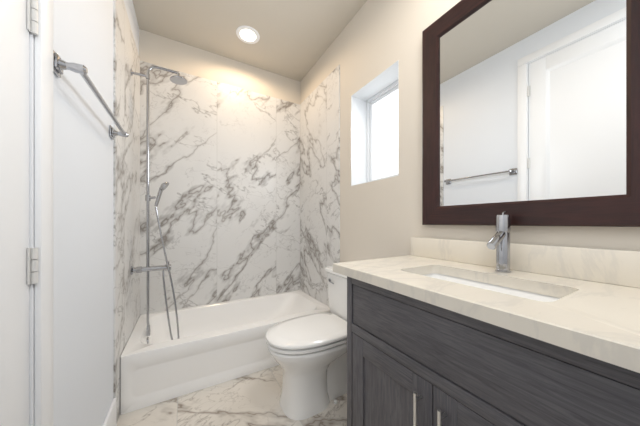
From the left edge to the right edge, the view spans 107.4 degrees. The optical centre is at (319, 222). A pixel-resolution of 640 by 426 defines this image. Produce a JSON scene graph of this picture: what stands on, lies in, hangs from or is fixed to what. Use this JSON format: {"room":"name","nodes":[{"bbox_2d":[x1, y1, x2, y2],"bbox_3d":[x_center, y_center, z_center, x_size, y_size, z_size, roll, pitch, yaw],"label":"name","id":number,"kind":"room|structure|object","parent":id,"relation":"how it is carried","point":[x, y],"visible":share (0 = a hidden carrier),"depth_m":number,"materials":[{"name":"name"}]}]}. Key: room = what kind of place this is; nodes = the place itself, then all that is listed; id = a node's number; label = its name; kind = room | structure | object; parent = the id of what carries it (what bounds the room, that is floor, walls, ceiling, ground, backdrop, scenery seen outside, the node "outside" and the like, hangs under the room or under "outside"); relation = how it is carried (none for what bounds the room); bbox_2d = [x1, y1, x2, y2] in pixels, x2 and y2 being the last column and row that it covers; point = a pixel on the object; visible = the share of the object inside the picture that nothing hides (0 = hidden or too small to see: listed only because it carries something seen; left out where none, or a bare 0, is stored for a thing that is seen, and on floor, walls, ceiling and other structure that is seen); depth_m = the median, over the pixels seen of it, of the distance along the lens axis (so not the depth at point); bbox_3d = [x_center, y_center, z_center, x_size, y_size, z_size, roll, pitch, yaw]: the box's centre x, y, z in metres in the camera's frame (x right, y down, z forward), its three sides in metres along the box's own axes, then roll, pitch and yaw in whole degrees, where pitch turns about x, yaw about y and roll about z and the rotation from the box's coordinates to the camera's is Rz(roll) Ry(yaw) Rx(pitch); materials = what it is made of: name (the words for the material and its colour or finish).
{"room":"bathroom","nodes":[
{"label":"bathroom","id":0,"kind":"room"},
{"bbox_2d":[53,0,138,425],"bbox_3d":[-0.879,-0.264,0.628,0.220,2.790,3.066,0,0,-30],"label":"wall","id":1,"kind":"structure","parent":0,"point":[82,260],"depth_m":0.91,"materials":[{"name":"paint"}]},
{"bbox_2d":[0,0,52,425],"bbox_3d":[-0.617,-0.180,0.228,0.275,2.623,0.916,0,0,-30],"label":"door","id":2,"kind":"structure","parent":1,"relation":"attached to","point":[26,212],"depth_m":0.59,"materials":[{"name":"white paint"}]},
{"bbox_2d":[53,50,128,139],"bbox_3d":[-0.914,-0.474,0.984,0.074,0.060,0.682,0,0,-30],"label":"towel rail","id":3,"kind":"object","parent":1,"relation":"attached to","point":[60,65],"visible":1,"depth_m":0.76,"materials":[{"name":"silver metal"}]},
{"bbox_2d":[103,398,116,425],"bbox_3d":[-0.947,1.046,0.980,0.014,0.170,0.715,0,0,-30],"label":"baseboard","id":4,"kind":"structure","parent":1,"relation":"attached to","point":[111,418],"depth_m":1.22,"materials":[{"name":"white paint"}]},
{"bbox_2d":[113,0,139,421],"bbox_3d":[-1.337,-0.127,1.651,0.008,2.516,0.836,0,0,-30],"label":"tile","id":5,"kind":"structure","parent":1,"relation":"attached to","point":[126,202],"depth_m":1.49,"materials":[{"name":"stone"}]},
{"bbox_2d":[130,66,187,339],"bbox_3d":[-1.186,-0.120,1.748,0.350,2.086,0.147,0,0,-30],"label":"shower rail","id":6,"kind":"object","parent":5,"relation":"attached to","point":[178,79],"visible":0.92,"depth_m":1.72,"materials":[{"name":"silver metal"}]},
{"bbox_2d":[139,29,299,103],"bbox_3d":[-0.945,-0.264,2.486,1.960,2.790,0.220,0,0,-30],"label":"wall","id":7,"kind":"structure","parent":0,"point":[159,50],"depth_m":2.30,"materials":[{"name":"paint"}]},
{"bbox_2d":[140,61,299,314],"bbox_3d":[-0.888,-0.127,2.387,1.504,2.516,0.008,0,0,-30],"label":"tile","id":8,"kind":"structure","parent":7,"relation":"attached to","point":[225,161],"depth_m":2.31,"materials":[{"name":"stone"}]},
{"bbox_2d":[117,365,346,425],"bbox_3d":[-0.125,1.191,1.062,1.960,0.120,3.506,0,0,-30],"label":"floor","id":9,"kind":"structure","parent":0,"point":[252,399],"depth_m":1.42,"materials":[{"name":"stone"}]},
{"bbox_2d":[120,290,330,414],"bbox_3d":[-0.704,0.960,2.066,1.498,0.342,0.727,0,0,-30],"label":"bathtub","id":10,"kind":"object","parent":9,"relation":"on","point":[217,343],"visible":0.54,"depth_m":1.69,"materials":[{"name":"ceramic"}]},
{"bbox_2d":[266,266,346,419],"bbox_3d":[0.016,0.741,1.562,0.751,0.780,0.484,0,0,-30],"label":"toilet","id":11,"kind":"object","parent":9,"relation":"on","point":[308,352],"visible":0.83,"depth_m":1.40,"materials":[{"name":"ceramic"}]},
{"bbox_2d":[333,237,639,425],"bbox_3d":[0.554,0.609,0.832,0.569,1.045,0.989,0,0,-30],"label":"bathroom vanity","id":12,"kind":"object","parent":9,"relation":"on","point":[446,332],"visible":0.98,"depth_m":0.67,"materials":[{"name":"grey wood"}]},
{"bbox_2d":[487,211,510,272],"bbox_3d":[0.694,0.073,0.914,0.130,0.239,0.052,0,0,-30],"label":"faucet","id":13,"kind":"object","parent":12,"relation":"on","point":[499,241],"visible":0.98,"depth_m":0.91,"materials":[{"name":"silver metal"}]},
{"bbox_2d":[132,0,366,81],"bbox_3d":[-0.125,-1.719,1.062,1.960,0.120,3.506,0,0,-30],"label":"ceiling","id":14,"kind":"structure","parent":0,"point":[297,39],"depth_m":1.98,"materials":[{"name":"paint"}]},
{"bbox_2d":[236,26,259,43],"bbox_3d":[-0.637,-1.656,2.079,0.202,0.006,0.202,0,0,-30],"label":"recessed light","id":15,"kind":"object","parent":14,"relation":"in","point":[248,34],"visible":1,"depth_m":2.07,"materials":[{"name":"white paint"}]},
{"bbox_2d":[300,0,639,262],"bbox_3d":[0.629,-0.264,1.497,0.220,2.790,3.066,0,0,-30],"label":"wall","id":16,"kind":"structure","parent":0,"point":[381,218],"depth_m":1.52,"materials":[{"name":"paint"}]},
{"bbox_2d":[300,65,339,305],"bbox_3d":[-0.032,-0.127,2.415,0.008,2.516,0.816,0,0,-30],"label":"tile","id":17,"kind":"structure","parent":16,"relation":"attached to","point":[319,178],"depth_m":2.34,"materials":[{"name":"stone"}]},
{"bbox_2d":[351,60,398,185],"bbox_3d":[0.467,-0.668,1.763,0.204,0.740,0.494,0,0,-30],"label":"window","id":18,"kind":"structure","parent":16,"relation":"in","point":[375,129],"depth_m":1.90,"materials":[{"name":"glass"}]},
{"bbox_2d":[422,0,639,226],"bbox_3d":[0.782,-0.528,0.975,0.033,1.082,0.798,0,0,-30],"label":"mirror","id":19,"kind":"object","parent":16,"relation":"attached to","point":[530,112],"visible":0.88,"depth_m":0.90,"materials":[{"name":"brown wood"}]}
]}

